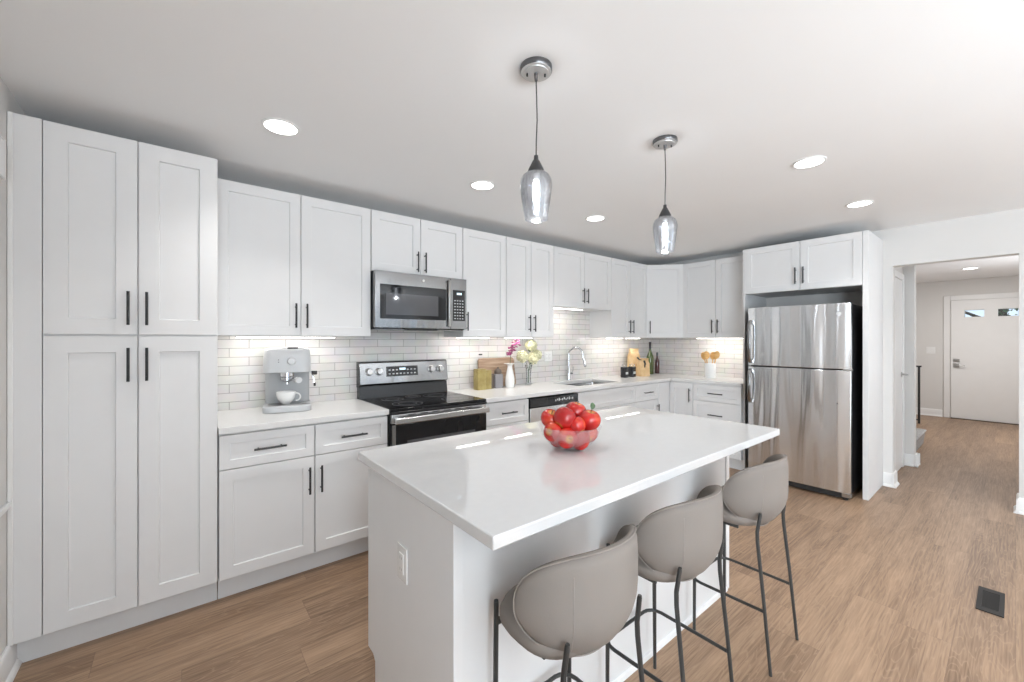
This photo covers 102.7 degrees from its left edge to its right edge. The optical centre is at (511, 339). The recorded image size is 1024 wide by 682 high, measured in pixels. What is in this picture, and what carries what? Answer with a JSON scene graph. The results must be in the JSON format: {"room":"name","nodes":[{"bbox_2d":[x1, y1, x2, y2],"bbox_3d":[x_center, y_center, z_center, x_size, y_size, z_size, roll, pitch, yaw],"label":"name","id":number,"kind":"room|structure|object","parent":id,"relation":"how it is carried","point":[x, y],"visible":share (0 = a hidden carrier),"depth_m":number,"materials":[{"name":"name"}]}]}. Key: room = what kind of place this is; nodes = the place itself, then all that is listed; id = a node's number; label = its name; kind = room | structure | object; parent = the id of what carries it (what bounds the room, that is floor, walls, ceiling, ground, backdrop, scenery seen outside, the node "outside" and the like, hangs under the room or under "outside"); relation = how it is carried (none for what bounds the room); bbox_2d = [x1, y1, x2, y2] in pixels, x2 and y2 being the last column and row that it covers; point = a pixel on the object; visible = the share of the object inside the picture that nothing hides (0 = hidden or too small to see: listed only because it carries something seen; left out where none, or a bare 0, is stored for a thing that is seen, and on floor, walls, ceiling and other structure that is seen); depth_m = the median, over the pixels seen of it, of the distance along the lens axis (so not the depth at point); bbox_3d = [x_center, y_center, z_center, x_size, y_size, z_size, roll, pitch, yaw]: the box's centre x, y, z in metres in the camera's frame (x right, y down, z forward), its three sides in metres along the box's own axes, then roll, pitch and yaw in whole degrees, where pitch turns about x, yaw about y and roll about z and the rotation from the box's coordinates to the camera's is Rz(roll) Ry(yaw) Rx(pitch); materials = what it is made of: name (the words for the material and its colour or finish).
{"room":"kitchen","nodes":[
{"label":"kitchen","id":0,"kind":"room"},
{"bbox_2d":[0,77,26,656],"bbox_3d":[-0.352,0.170,-0.527,0.120,2.402,7.066,0,0,-39],"label":"wall","id":1,"kind":"structure","parent":0,"point":[8,102],"depth_m":1.64,"materials":[{"name":"grey paint"}]},
{"bbox_2d":[0,136,5,179],"bbox_3d":[-1.849,-0.684,1.435,0.030,0.150,0.320,0,0,-39],"label":"door chime","id":2,"kind":"object","parent":1,"relation":"attached to","point":[2,141],"visible":1,"depth_m":1.54,"materials":[{"name":"white plastic"}]},
{"bbox_2d":[0,502,10,516],"bbox_3d":[-0.920,0.673,0.277,0.012,0.025,3.590,0,0,-39],"label":"trim","id":3,"kind":"structure","parent":1,"relation":"attached to","point":[3,509],"depth_m":1.62,"materials":[{"name":"white paint"}]},
{"bbox_2d":[0,644,21,681],"bbox_3d":[-0.114,1.308,-0.702,0.028,0.125,6.255,0,0,-39],"label":"baseboard","id":4,"kind":"structure","parent":1,"relation":"attached to","point":[10,665],"depth_m":1.65,"materials":[{"name":"white paint"}]},
{"bbox_2d":[218,309,651,410],"bbox_3d":[-0.239,0.170,4.034,5.808,2.402,0.130,0,0,-39],"label":"wall","id":5,"kind":"structure","parent":0,"point":[241,377],"depth_m":3.46,"materials":[{"name":"tile"}]},
{"bbox_2d":[218,178,370,336],"bbox_3d":[-1.446,-0.476,2.747,0.899,0.910,0.364,0,0,-39],"label":"upper cabinet","id":6,"kind":"object","parent":5,"relation":"attached to","point":[290,264],"visible":0.89,"depth_m":2.59,"materials":[{"name":"white paint"}]},
{"bbox_2d":[235,336,335,337],"bbox_3d":[-1.461,-0.014,2.678,0.578,0.013,0.038,0,0,-39],"label":"light","id":7,"kind":"object","parent":6,"relation":"attached to","point":[235,336],"visible":1,"depth_m":2.65,"materials":[{"name":"white paint"}]},
{"bbox_2d":[236,337,334,337],"bbox_3d":[-1.461,-0.011,2.678,0.570,0.007,0.030,0,0,-39],"label":"diffuser","id":8,"kind":"object","parent":7,"relation":"attached to","point":[236,337],"depth_m":2.65,"materials":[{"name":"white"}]},
{"bbox_2d":[371,209,461,278],"bbox_3d":[-0.798,-0.711,3.274,0.765,0.440,0.364,0,0,-39],"label":"upper cabinet","id":9,"kind":"object","parent":5,"relation":"attached to","point":[399,243],"visible":0.89,"depth_m":3.13,"materials":[{"name":"white paint"}]},
{"bbox_2d":[371,270,465,330],"bbox_3d":[-0.778,-0.279,3.250,0.762,0.422,0.402,0,0,-39],"label":"microwave","id":10,"kind":"object","parent":9,"relation":"attached to","point":[399,301],"visible":0.91,"depth_m":3.08,"materials":[{"name":"silver metal"}]},
{"bbox_2d":[444,228,505,336],"bbox_3d":[-0.322,-0.476,3.661,0.456,0.910,0.364,0,0,-39],"label":"upper cabinet","id":11,"kind":"object","parent":5,"relation":"attached to","point":[483,253],"visible":0.81,"depth_m":3.55,"materials":[{"name":"white paint"}]},
{"bbox_2d":[456,337,489,338],"bbox_3d":[-0.340,-0.014,3.590,0.328,0.013,0.038,0,0,-39],"label":"light","id":12,"kind":"object","parent":11,"relation":"attached to","point":[456,337],"visible":1,"depth_m":3.57,"materials":[{"name":"white paint"}]},
{"bbox_2d":[506,237,553,336],"bbox_3d":[0.090,-0.476,3.996,0.602,0.910,0.364,0,0,-39],"label":"upper cabinet","id":13,"kind":"object","parent":5,"relation":"attached to","point":[529,265],"visible":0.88,"depth_m":3.86,"materials":[{"name":"white paint"}]},
{"bbox_2d":[504,337,532,338],"bbox_3d":[0.064,-0.014,3.917,0.328,0.013,0.038,0,0,-39],"label":"light","id":14,"kind":"object","parent":13,"relation":"attached to","point":[504,337],"visible":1,"depth_m":3.90,"materials":[{"name":"white paint"}]},
{"bbox_2d":[544,351,551,360],"bbox_3d":[0.394,0.184,4.457,0.118,0.105,0.009,0,0,-39],"label":"wall outlet","id":15,"kind":"object","parent":5,"relation":"attached to","point":[547,355],"visible":1,"depth_m":4.46,"materials":[{"name":"white plastic"}]},
{"bbox_2d":[554,246,610,311],"bbox_3d":[0.681,-0.631,4.476,0.913,0.600,0.364,0,0,-39],"label":"upper cabinet","id":16,"kind":"object","parent":5,"relation":"attached to","point":[582,280],"visible":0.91,"depth_m":4.33,"materials":[{"name":"white paint"}]},
{"bbox_2d":[590,258,646,337],"bbox_3d":[1.317,-0.476,4.993,0.721,0.910,0.364,0,0,-39],"label":"upper cabinet","id":17,"kind":"object","parent":5,"relation":"attached to","point":[627,316],"visible":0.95,"depth_m":4.84,"materials":[{"name":"white paint"}]},
{"bbox_2d":[647,264,682,337],"bbox_3d":[1.915,-0.476,5.303,0.621,0.910,0.635,0,0,-39],"label":"upper cabinet","id":18,"kind":"object","parent":5,"relation":"attached to","point":[664,282],"visible":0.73,"depth_m":5.09,"materials":[{"name":"white paint"}]},
{"bbox_2d":[0,0,1023,282],"bbox_3d":[3.981,-1.081,2.994,11.285,0.100,7.066,0,0,-39],"label":"ceiling","id":19,"kind":"structure","parent":0,"point":[914,108],"depth_m":1.80,"materials":[{"name":"paint"}]},
{"bbox_2d":[261,117,299,135],"bbox_3d":[-1.119,-1.027,1.982,0.166,0.006,0.166,0,0,-39],"label":"recessed light","id":20,"kind":"object","parent":19,"relation":"in","point":[279,126],"visible":1,"depth_m":1.97,"materials":[{"name":"white paint"}]},
{"bbox_2d":[264,120,296,134],"bbox_3d":[-1.119,-1.027,1.982,0.139,0.005,0.139,0,0,-39],"label":"diffuser","id":21,"kind":"object","parent":20,"relation":"attached to","point":[281,127],"depth_m":1.98,"materials":[{"name":"white"}]},
{"bbox_2d":[470,180,494,189],"bbox_3d":[-0.197,-1.027,2.733,0.166,0.006,0.166,0,0,-39],"label":"recessed light","id":22,"kind":"object","parent":19,"relation":"in","point":[480,184],"visible":1,"depth_m":2.73,"materials":[{"name":"white paint"}]},
{"bbox_2d":[472,182,492,189],"bbox_3d":[-0.197,-1.027,2.733,0.139,0.005,0.139,0,0,-39],"label":"diffuser","id":23,"kind":"object","parent":22,"relation":"attached to","point":[476,185],"depth_m":2.73,"materials":[{"name":"white"}]},
{"bbox_2d":[520,56,551,221],"bbox_3d":[0.091,-0.742,1.550,0.121,0.576,0.121,0,0,-39],"label":"pendant light","id":24,"kind":"object","parent":19,"relation":"hanging from","point":[536,69],"visible":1,"depth_m":1.53,"materials":[{"name":"silver metal"}]},
{"bbox_2d":[532,174,539,181],"bbox_3d":[0.091,-0.617,1.550,0.032,0.032,0.032,0,0,-39],"label":"socket","id":25,"kind":"object","parent":24,"relation":"attached to","point":[536,177],"depth_m":1.54,"materials":[{"name":"silver metal"}]},
{"bbox_2d":[586,215,605,220],"bbox_3d":[0.709,-1.027,3.475,0.166,0.006,0.166,0,0,-39],"label":"recessed light","id":26,"kind":"object","parent":19,"relation":"in","point":[593,217],"visible":1,"depth_m":3.47,"materials":[{"name":"white paint"}]},
{"bbox_2d":[653,134,677,252],"bbox_3d":[0.791,-0.742,2.117,0.121,0.576,0.121,0,0,-39],"label":"pendant light","id":27,"kind":"object","parent":19,"relation":"hanging from","point":[667,141],"visible":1,"depth_m":2.10,"materials":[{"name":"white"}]},
{"bbox_2d":[792,156,826,168],"bbox_3d":[1.726,-1.027,2.379,0.166,0.006,0.166,0,0,-39],"label":"recessed light","id":28,"kind":"object","parent":19,"relation":"in","point":[808,162],"visible":1,"depth_m":2.37,"materials":[{"name":"white paint"}]},
{"bbox_2d":[794,158,823,167],"bbox_3d":[1.726,-1.027,2.379,0.139,0.005,0.139,0,0,-39],"label":"diffuser","id":29,"kind":"object","parent":28,"relation":"attached to","point":[805,162],"depth_m":2.37,"materials":[{"name":"white"}]},
{"bbox_2d":[845,200,873,207],"bbox_3d":[2.635,-1.027,3.106,0.166,0.006,0.166,0,0,-39],"label":"recessed light","id":30,"kind":"object","parent":19,"relation":"in","point":[861,203],"visible":1,"depth_m":3.09,"materials":[{"name":"white paint"}]},
{"bbox_2d":[848,201,871,206],"bbox_3d":[2.635,-1.027,3.106,0.139,0.005,0.139,0,0,-39],"label":"diffuser","id":31,"kind":"object","parent":30,"relation":"attached to","point":[858,203],"depth_m":3.09,"materials":[{"name":"white"}]},
{"bbox_2d":[13,414,1023,681],"bbox_3d":[3.981,1.431,2.994,11.285,0.120,7.066,0,0,-39],"label":"floor","id":32,"kind":"structure","parent":0,"point":[885,586],"depth_m":2.08,"materials":[{"name":"brown wood"}]},
{"bbox_2d":[7,111,217,662],"bbox_3d":[-1.975,0.220,2.121,0.698,2.302,0.667,0,0,-39],"label":"pantry cabinet","id":33,"kind":"object","parent":32,"relation":"on","point":[112,241],"visible":1,"depth_m":1.86,"materials":[{"name":"white paint"}]},
{"bbox_2d":[218,415,386,598],"bbox_3d":[-1.350,0.931,2.627,0.902,0.880,0.665,0,0,-39],"label":"base cabinet","id":34,"kind":"object","parent":32,"relation":"on","point":[292,500],"visible":0.72,"depth_m":2.33,"materials":[{"name":"white paint"}]},
{"bbox_2d":[218,399,388,434],"bbox_3d":[-1.353,0.473,2.631,0.907,0.034,0.640,0,0,-39],"label":"countertop","id":35,"kind":"structure","parent":34,"relation":"on","point":[246,419],"depth_m":2.46,"materials":[{"name":"white stone"}]},
{"bbox_2d":[262,347,316,413],"bbox_3d":[-1.452,0.253,2.688,0.308,0.406,0.300,0,0,-28],"label":"coffee machine","id":36,"kind":"object","parent":35,"relation":"on","point":[284,368],"visible":1,"depth_m":2.62,"materials":[{"name":"silver metal"}]},
{"bbox_2d":[262,400,310,413],"bbox_3d":[-1.468,0.435,2.679,0.273,0.041,0.300,0,0,-28],"label":"drip tray","id":37,"kind":"object","parent":36,"relation":"on","point":[270,406],"depth_m":2.57,"materials":[{"name":"silver metal"}]},
{"bbox_2d":[276,390,300,403],"bbox_3d":[-1.440,0.372,2.617,0.115,0.078,0.124,0,0,25],"label":"coffee cup","id":38,"kind":"object","parent":36,"relation":"on","point":[284,397],"visible":1,"depth_m":2.58,"materials":[{"name":"white ceramic"}]},
{"bbox_2d":[356,359,489,446],"bbox_3d":[-0.680,0.772,3.127,0.766,1.198,0.712,0,0,-39],"label":"electric range","id":39,"kind":"object","parent":32,"relation":"on","point":[419,403],"visible":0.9,"depth_m":3.10,"materials":[{"name":"metal"}]},
{"bbox_2d":[361,391,486,414],"bbox_3d":[-0.671,0.472,3.119,0.762,0.038,0.583,0,0,-39],"label":"cooktop","id":40,"kind":"object","parent":39,"relation":"in","point":[410,402],"depth_m":3.04,"materials":[{"name":"glass"}]},
{"bbox_2d":[486,398,528,429],"bbox_3d":[-0.221,0.931,3.544,0.455,0.880,0.665,0,0,-39],"label":"base cabinet","id":41,"kind":"object","parent":32,"relation":"on","point":[506,413],"visible":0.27,"depth_m":3.31,"materials":[{"name":"white paint"}]},
{"bbox_2d":[368,456,728,681],"bbox_3d":[0.297,0.931,1.979,1.759,0.880,0.715,0,0,-39],"label":"kitchen island","id":42,"kind":"object","parent":32,"relation":"on","point":[437,626],"visible":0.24,"depth_m":1.41,"materials":[{"name":"white paint"}]},
{"bbox_2d":[397,541,407,584],"bbox_3d":[-0.379,0.769,1.409,0.009,0.120,0.075,0,0,-39],"label":"wall outlet","id":43,"kind":"object","parent":42,"relation":"attached to","point":[402,552],"visible":1,"depth_m":1.40,"materials":[{"name":"white plastic"}]},
{"bbox_2d":[399,551,403,574],"bbox_3d":[-0.381,0.769,1.407,0.003,0.068,0.034,0,0,-39],"label":"receptacle","id":44,"kind":"object","parent":43,"relation":"attached to","point":[401,553],"depth_m":1.40,"materials":[{"name":"white plastic"}]},
{"bbox_2d":[358,406,779,549],"bbox_3d":[0.372,0.473,1.878,1.820,0.034,0.924,0,0,-39],"label":"island countertop","id":45,"kind":"structure","parent":42,"relation":"on","point":[503,486],"depth_m":1.47,"materials":[{"name":"white stone"}]},
{"bbox_3d":[0.242,0.406,1.724,0.268,0.100,0.268,0,0,-39],"label":"glass bowl","id":46,"kind":"object","parent":45,"relation":"on","visible":0},
{"bbox_2d":[543,422,560,441],"bbox_3d":[0.168,0.377,1.672,0.075,0.079,0.078,0,0,-21],"label":"apple","id":47,"kind":"object","parent":46,"relation":"in","point":[551,430],"visible":0.88,"depth_m":1.65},
{"bbox_2d":[550,441,559,447],"bbox_3d":[0.195,0.411,1.720,0.083,0.083,0.081,0,0,-22],"label":"apple","id":48,"kind":"object","parent":46,"relation":"in","point":[555,444],"visible":0.07,"depth_m":1.69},
{"bbox_2d":[541,409,555,425],"bbox_3d":[0.163,0.334,1.728,0.084,0.079,0.083,0,0,-18],"label":"apple","id":49,"kind":"object","parent":48,"relation":"on","point":[547,416],"visible":0.51,"depth_m":1.70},
{"bbox_2d":[557,428,576,448],"bbox_3d":[0.221,0.398,1.656,0.082,0.086,0.083,0,0,36],"label":"apple","id":50,"kind":"object","parent":46,"relation":"in","point":[567,438],"visible":0.96,"depth_m":1.63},
{"bbox_2d":[554,407,575,427],"bbox_3d":[0.217,0.323,1.683,0.092,0.094,0.096,0,0,-15],"label":"apple","id":51,"kind":"object","parent":50,"relation":"on","point":[563,416],"visible":0.84,"depth_m":1.65,"materials":[{"name":"food"}]},
{"bbox_2d":[573,430,589,449],"bbox_3d":[0.277,0.411,1.680,0.080,0.086,0.086,0,0,-8],"label":"apple","id":52,"kind":"object","parent":46,"relation":"in","point":[583,439],"visible":0.59,"depth_m":1.65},
{"bbox_2d":[570,417,585,433],"bbox_3d":[0.263,0.351,1.671,0.073,0.072,0.072,0,0,-15],"label":"apple","id":53,"kind":"object","parent":52,"relation":"on","point":[578,425],"visible":0.76,"depth_m":1.64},
{"bbox_2d":[585,429,597,441],"bbox_3d":[0.323,0.397,1.734,0.080,0.080,0.077,0,0,-17],"label":"apple","id":54,"kind":"object","parent":46,"relation":"in","point":[593,434],"visible":0.26,"depth_m":1.70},
{"bbox_2d":[579,403,600,430],"bbox_3d":[0.324,0.323,1.712,0.094,0.116,0.095,0,0,43],"label":"apple","id":55,"kind":"object","parent":54,"relation":"on","point":[592,419],"visible":0.87,"depth_m":1.68,"materials":[{"name":"red plant"}]},
{"bbox_3d":[0.256,0.396,1.776,0.081,0.086,0.086,34,-9,-14],"label":"apple","id":56,"kind":"object","parent":46,"relation":"in","visible":0},
{"bbox_2d":[566,401,585,416],"bbox_3d":[0.273,0.307,1.754,0.092,0.089,0.093,0,0,-8],"label":"apple","id":57,"kind":"object","parent":56,"relation":"on","point":[577,408],"visible":0.46,"depth_m":1.72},
{"bbox_2d":[527,393,577,422],"bbox_3d":[0.201,0.937,3.872,0.603,0.868,0.604,0,0,-39],"label":"dishwasher","id":58,"kind":"object","parent":32,"relation":"on","point":[537,405],"visible":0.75,"depth_m":3.58,"materials":[{"name":"silver metal"}]},
{"bbox_2d":[493,524,644,681],"bbox_3d":[0.167,0.945,1.167,0.430,0.854,0.353,0,0,-39],"label":"bar stool","id":59,"kind":"object","parent":32,"relation":"on","point":[566,608],"visible":1,"depth_m":1.00,"materials":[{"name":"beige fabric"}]},
{"bbox_2d":[573,385,634,410],"bbox_3d":[0.787,0.931,4.364,0.915,0.880,0.665,0,0,-39],"label":"base cabinet","id":60,"kind":"object","parent":32,"relation":"on","point":[608,398],"visible":0.2,"depth_m":4.14,"materials":[{"name":"white paint"}]},
{"bbox_2d":[633,382,659,410],"bbox_3d":[1.320,0.931,4.797,0.457,0.880,0.665,0,0,-39],"label":"base cabinet","id":61,"kind":"object","parent":32,"relation":"on","point":[646,395],"visible":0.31,"depth_m":4.57,"materials":[{"name":"white paint"}]},
{"bbox_2d":[657,381,669,411],"bbox_3d":[1.820,0.931,5.227,0.860,0.880,0.629,0,0,-39],"label":"base cabinet","id":62,"kind":"object","parent":32,"relation":"on","point":[663,387],"visible":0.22,"depth_m":4.79,"materials":[{"name":"white paint"}]},
{"bbox_2d":[447,372,742,402],"bbox_3d":[1.123,0.473,4.138,3.302,0.034,1.426,0,0,-39],"label":"countertop","id":63,"kind":"structure","parent":62,"relation":"on","point":[537,389],"depth_m":4.14,"materials":[{"name":"white stone"}]},
{"bbox_2d":[473,369,485,389],"bbox_3d":[-0.292,0.362,3.718,0.090,0.188,0.080,0,0,-39],"label":"canister","id":64,"kind":"object","parent":63,"relation":"on","point":[479,375],"visible":1,"depth_m":3.69,"materials":[{"name":"yellow metal"}]},
{"bbox_2d":[486,370,490,388],"bbox_3d":[-0.234,0.370,3.785,0.064,0.172,0.070,0,0,-39],"label":"canister","id":65,"kind":"object","parent":63,"relation":"on","point":[488,372],"visible":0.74,"depth_m":3.75,"materials":[{"name":"yellow metal"}]},
{"bbox_2d":[478,357,515,385],"bbox_3d":[-0.142,0.316,3.972,0.430,0.277,0.063,0,0,-39],"label":"cutting board","id":66,"kind":"object","parent":63,"relation":"on","point":[491,364],"visible":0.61,"depth_m":3.98,"materials":[{"name":"brown wood"}]},
{"bbox_2d":[494,374,502,387],"bbox_3d":[-0.141,0.391,3.868,0.090,0.130,0.075,0,0,-39],"label":"canister","id":67,"kind":"object","parent":63,"relation":"on","point":[498,378],"visible":0.79,"depth_m":3.83,"materials":[{"name":"grey ceramic"}]},
{"bbox_2d":[504,363,515,387],"bbox_3d":[-0.021,0.341,3.894,0.118,0.230,0.118,0,0,-39],"label":"ceramic vase","id":68,"kind":"object","parent":63,"relation":"on","point":[509,378],"visible":1,"depth_m":3.86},
{"bbox_2d":[506,339,520,360],"bbox_3d":[0.015,0.130,3.930,0.163,0.283,0.087,0,0,-17],"label":"flower","id":69,"kind":"object","parent":68,"relation":"in","point":[510,352],"visible":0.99,"depth_m":3.91,"materials":[{"name":"pink plant"}]},
{"bbox_2d":[525,365,531,384],"bbox_3d":[0.167,0.356,4.131,0.080,0.200,0.080,0,0,-39],"label":"glass vase","id":70,"kind":"object","parent":63,"relation":"on","point":[528,383],"visible":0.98,"depth_m":4.12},
{"bbox_2d":[516,350,528,378],"bbox_3d":[0.117,0.274,4.057,0.148,0.334,0.126,0,0,-19],"label":"flower","id":71,"kind":"object","parent":70,"relation":"in","point":[522,356],"visible":1,"depth_m":4.02,"materials":[{"name":"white plant"}]},
{"bbox_2d":[525,340,536,369],"bbox_3d":[0.193,0.220,4.134,0.122,0.441,0.127,0,0,-39],"label":"flower","id":72,"kind":"object","parent":70,"relation":"in","point":[531,345],"visible":1,"depth_m":4.09,"materials":[{"name":"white plant"}]},
{"bbox_2d":[527,352,538,368],"bbox_3d":[0.212,0.282,4.128,0.121,0.318,0.126,0,0,-39],"label":"flower","id":73,"kind":"object","parent":70,"relation":"in","point":[533,358],"visible":0.93,"depth_m":4.09,"materials":[{"name":"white plant"}]},
{"bbox_2d":[567,346,586,380],"bbox_3d":[0.719,0.267,4.562,0.225,0.378,0.078,0,0,14],"label":"kitchen faucet","id":74,"kind":"object","parent":63,"relation":"on","point":[569,373],"visible":1,"depth_m":4.55,"materials":[{"name":"silver metal"}]},
{"bbox_2d":[566,382,602,385],"bbox_3d":[0.787,0.601,4.367,0.686,0.221,0.401,0,0,-39],"label":"sink","id":75,"kind":"object","parent":63,"relation":"in","point":[586,383],"visible":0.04,"depth_m":4.63,"materials":[{"name":"silver metal"}]},
{"bbox_2d":[621,364,627,377],"bbox_3d":[1.351,0.373,4.918,0.072,0.166,0.074,0,0,-39],"label":"glass jar","id":76,"kind":"object","parent":63,"relation":"on","point":[624,370],"visible":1,"depth_m":4.89,"materials":[{"name":"grey"}]},
{"bbox_2d":[628,363,635,376],"bbox_3d":[1.466,0.373,4.998,0.072,0.166,0.074,0,0,-39],"label":"glass jar","id":77,"kind":"object","parent":63,"relation":"on","point":[631,369],"visible":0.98,"depth_m":4.97,"materials":[{"name":"grey"}]},
{"bbox_2d":[627,349,639,374],"bbox_3d":[1.569,0.287,5.276,0.153,0.338,0.093,0,0,-33],"label":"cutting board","id":78,"kind":"object","parent":63,"relation":"on","point":[633,354],"visible":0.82,"depth_m":5.24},
{"bbox_2d":[637,357,649,376],"bbox_3d":[1.617,0.336,5.079,0.172,0.241,0.092,0,0,-19],"label":"paper bag","id":79,"kind":"object","parent":63,"relation":"on","point":[643,366],"visible":0.99,"depth_m":5.05,"materials":[{"name":"paper"}]},
{"bbox_2d":[646,342,653,373],"bbox_3d":[1.819,0.244,5.396,0.094,0.423,0.094,0,0,-39],"label":"wine bottle","id":80,"kind":"object","parent":63,"relation":"on","point":[649,355],"visible":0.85,"depth_m":5.36,"materials":[{"name":"green glass"}]},
{"bbox_2d":[655,352,659,373],"bbox_3d":[1.951,0.315,5.503,0.060,0.282,0.060,0,0,-39],"label":"bottle","id":81,"kind":"object","parent":63,"relation":"on","point":[657,363],"visible":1,"depth_m":5.48,"materials":[{"name":"red glass"}]},
{"bbox_2d":[704,363,715,377],"bbox_3d":[2.357,0.368,4.869,0.128,0.175,0.128,0,0,-39],"label":"utensil crock","id":82,"kind":"object","parent":63,"relation":"on","point":[709,368],"visible":0.95,"depth_m":4.82,"materials":[{"name":"white ceramic"}]},
{"bbox_2d":[703,351,709,362],"bbox_3d":[2.319,0.292,4.884,0.072,0.306,0.022,0,0,39],"label":"wooden spoon","id":83,"kind":"object","parent":82,"relation":"in","point":[706,355],"visible":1,"depth_m":4.88,"materials":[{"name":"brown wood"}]},
{"bbox_2d":[605,485,733,681],"bbox_3d":[0.568,0.945,1.493,0.430,0.854,0.353,0,0,-39],"label":"bar stool","id":84,"kind":"object","parent":32,"relation":"on","point":[678,542],"visible":0.86,"depth_m":1.33,"materials":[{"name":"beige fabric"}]},
{"bbox_2d":[670,381,693,415],"bbox_3d":[2.186,0.931,4.933,0.665,0.880,0.286,0,0,-39],"label":"base cabinet","id":85,"kind":"object","parent":32,"relation":"on","point":[681,393],"visible":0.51,"depth_m":4.75,"materials":[{"name":"white paint"}]},
{"bbox_2d":[693,383,742,469],"bbox_3d":[2.440,0.931,4.621,0.665,0.880,0.515,0,0,-39],"label":"base cabinet","id":86,"kind":"object","parent":32,"relation":"on","point":[720,402],"visible":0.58,"depth_m":4.39,"materials":[{"name":"white paint"}]},
{"bbox_2d":[693,454,798,676],"bbox_3d":[1.071,0.945,1.901,0.430,0.854,0.353,0,0,-39],"label":"bar stool","id":87,"kind":"object","parent":32,"relation":"on","point":[756,495],"visible":0.92,"depth_m":1.74,"materials":[{"name":"beige fabric"}]},
{"bbox_2d":[743,250,766,468],"bbox_3d":[2.634,0.220,4.432,0.582,2.302,0.020,0,0,-39],"label":"end panel","id":88,"kind":"object","parent":32,"relation":"on","point":[749,301],"visible":0.24,"depth_m":4.25,"materials":[{"name":"white paint"}]},
{"bbox_2d":[747,303,862,499],"bbox_3d":[2.850,0.530,3.961,0.750,1.682,0.809,0,0,-39],"label":"refrigerator","id":89,"kind":"object","parent":32,"relation":"on","point":[805,373],"visible":0.84,"depth_m":3.67,"materials":[{"name":"silver metal"}]},
{"bbox_2d":[863,230,882,500],"bbox_3d":[3.249,0.220,3.683,0.594,2.302,0.040,0,0,-39],"label":"end panel","id":90,"kind":"object","parent":32,"relation":"on","point":[872,244],"visible":1,"depth_m":3.55,"materials":[{"name":"white paint"}]},
{"bbox_2d":[916,365,921,423],"bbox_3d":[6.223,0.898,7.184,0.040,0.945,1.370,0,0,-39],"label":"stair railing","id":91,"kind":"object","parent":32,"relation":"on","point":[918,419],"visible":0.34,"depth_m":6.67,"materials":[{"name":"black metal"}]},
{"bbox_2d":[916,428,925,450],"bbox_3d":[4.551,0.801,5.689,1.000,1.140,1.610,0,0,-39],"label":"carpeted staircase","id":92,"kind":"structure","parent":32,"relation":"on","point":[920,433],"depth_m":5.17,"materials":[{"name":"grey carpet"}]},
{"bbox_2d":[975,586,1004,617],"bbox_3d":[2.505,1.368,2.143,0.300,0.005,0.094,0,0,-39],"label":"floor vent","id":93,"kind":"object","parent":32,"relation":"in","point":[990,601],"visible":1,"depth_m":2.13,"materials":[{"name":"black metal"}]},
{"bbox_2d":[652,208,1023,497],"bbox_3d":[4.151,0.170,3.133,0.130,2.402,6.826,0,0,-39],"label":"wall","id":94,"kind":"structure","parent":0,"point":[997,234],"depth_m":3.80,"materials":[{"name":"grey paint"}]},
{"bbox_2d":[652,338,742,377],"bbox_3d":[2.408,0.221,5.183,0.010,0.500,1.426,0,0,-39],"label":"backsplash","id":95,"kind":"structure","parent":94,"relation":"attached to","point":[675,355],"depth_m":5.24,"materials":[{"name":"tile"}]},
{"bbox_2d":[683,255,742,337],"bbox_3d":[2.470,-0.476,4.835,0.349,0.910,0.804,0,0,-39],"label":"upper cabinet","id":96,"kind":"object","parent":94,"relation":"attached to","point":[712,289],"visible":0.78,"depth_m":4.77,"materials":[{"name":"white paint"}]},
{"bbox_2d":[745,231,862,297],"bbox_3d":[2.924,-0.699,4.050,0.636,0.464,0.938,0,0,-39],"label":"upper cabinet","id":97,"kind":"object","parent":94,"relation":"attached to","point":[830,264],"visible":0.92,"depth_m":3.84,"materials":[{"name":"white paint"}]},
{"bbox_2d":[895,270,908,470],"bbox_3d":[3.947,0.336,4.165,0.800,2.070,0.073,0,0,-39],"label":"door","id":98,"kind":"structure","parent":94,"relation":"in","point":[899,277],"depth_m":4.29,"materials":[{"name":"white paint"}]},
{"bbox_2d":[895,265,915,454],"bbox_3d":[4.858,0.170,6.519,5.238,2.402,2.610,0,0,-39],"label":"wall","id":99,"kind":"structure","parent":0,"point":[909,272],"depth_m":4.45,"materials":[{"name":"grey paint"}]},
{"bbox_2d":[883,453,1023,514],"bbox_3d":[4.558,1.308,3.447,1.194,0.125,6.800,0,0,-39],"label":"baseboard","id":100,"kind":"structure","parent":99,"relation":"attached to","point":[889,479],"depth_m":3.82,"materials":[{"name":"white paint"}]},
{"bbox_2d":[916,275,1018,416],"bbox_3d":[7.564,0.170,7.436,0.120,2.402,4.600,0,0,-39],"label":"wall","id":101,"kind":"structure","parent":0,"point":[929,295],"depth_m":7.33,"materials":[{"name":"grey paint"}]},
{"bbox_2d":[916,407,941,416],"bbox_3d":[6.870,1.308,8.173,0.028,0.125,2.380,0,0,-39],"label":"baseboard","id":102,"kind":"structure","parent":101,"relation":"attached to","point":[923,411],"depth_m":7.36,"materials":[{"name":"white paint"}]},
{"bbox_2d":[926,347,934,353],"bbox_3d":[7.535,0.196,7.367,0.011,0.118,0.118,0,0,-39],"label":"light switch","id":103,"kind":"object","parent":101,"relation":"attached to","point":[929,350],"visible":1,"depth_m":7.37,"materials":[{"name":"white plastic"}]},
{"bbox_2d":[944,292,1018,424],"bbox_3d":[7.949,0.303,6.788,0.100,2.135,1.100,0,0,-39],"label":"door","id":104,"kind":"structure","parent":101,"relation":"in","point":[981,354],"depth_m":6.87,"materials":[{"name":"white paint"}]},
{"label":"outside","id":105,"kind":"structure","parent":0,"visible":0},
{"bbox_3d":[19.011,1.521,16.738,29.380,0.100,26.000,0,0,-39],"label":"ground","id":106,"kind":"structure","parent":105,"visible":0},
{"bbox_2d":[965,309,1017,316],"bbox_3d":[12.851,-0.425,9.888,3.150,3.619,3.477,0,0,-39],"label":"tree","id":107,"kind":"object","parent":106,"relation":"on","point":[1001,312],"visible":0.1,"depth_m":10.60,"materials":[{"name":"green plant"}]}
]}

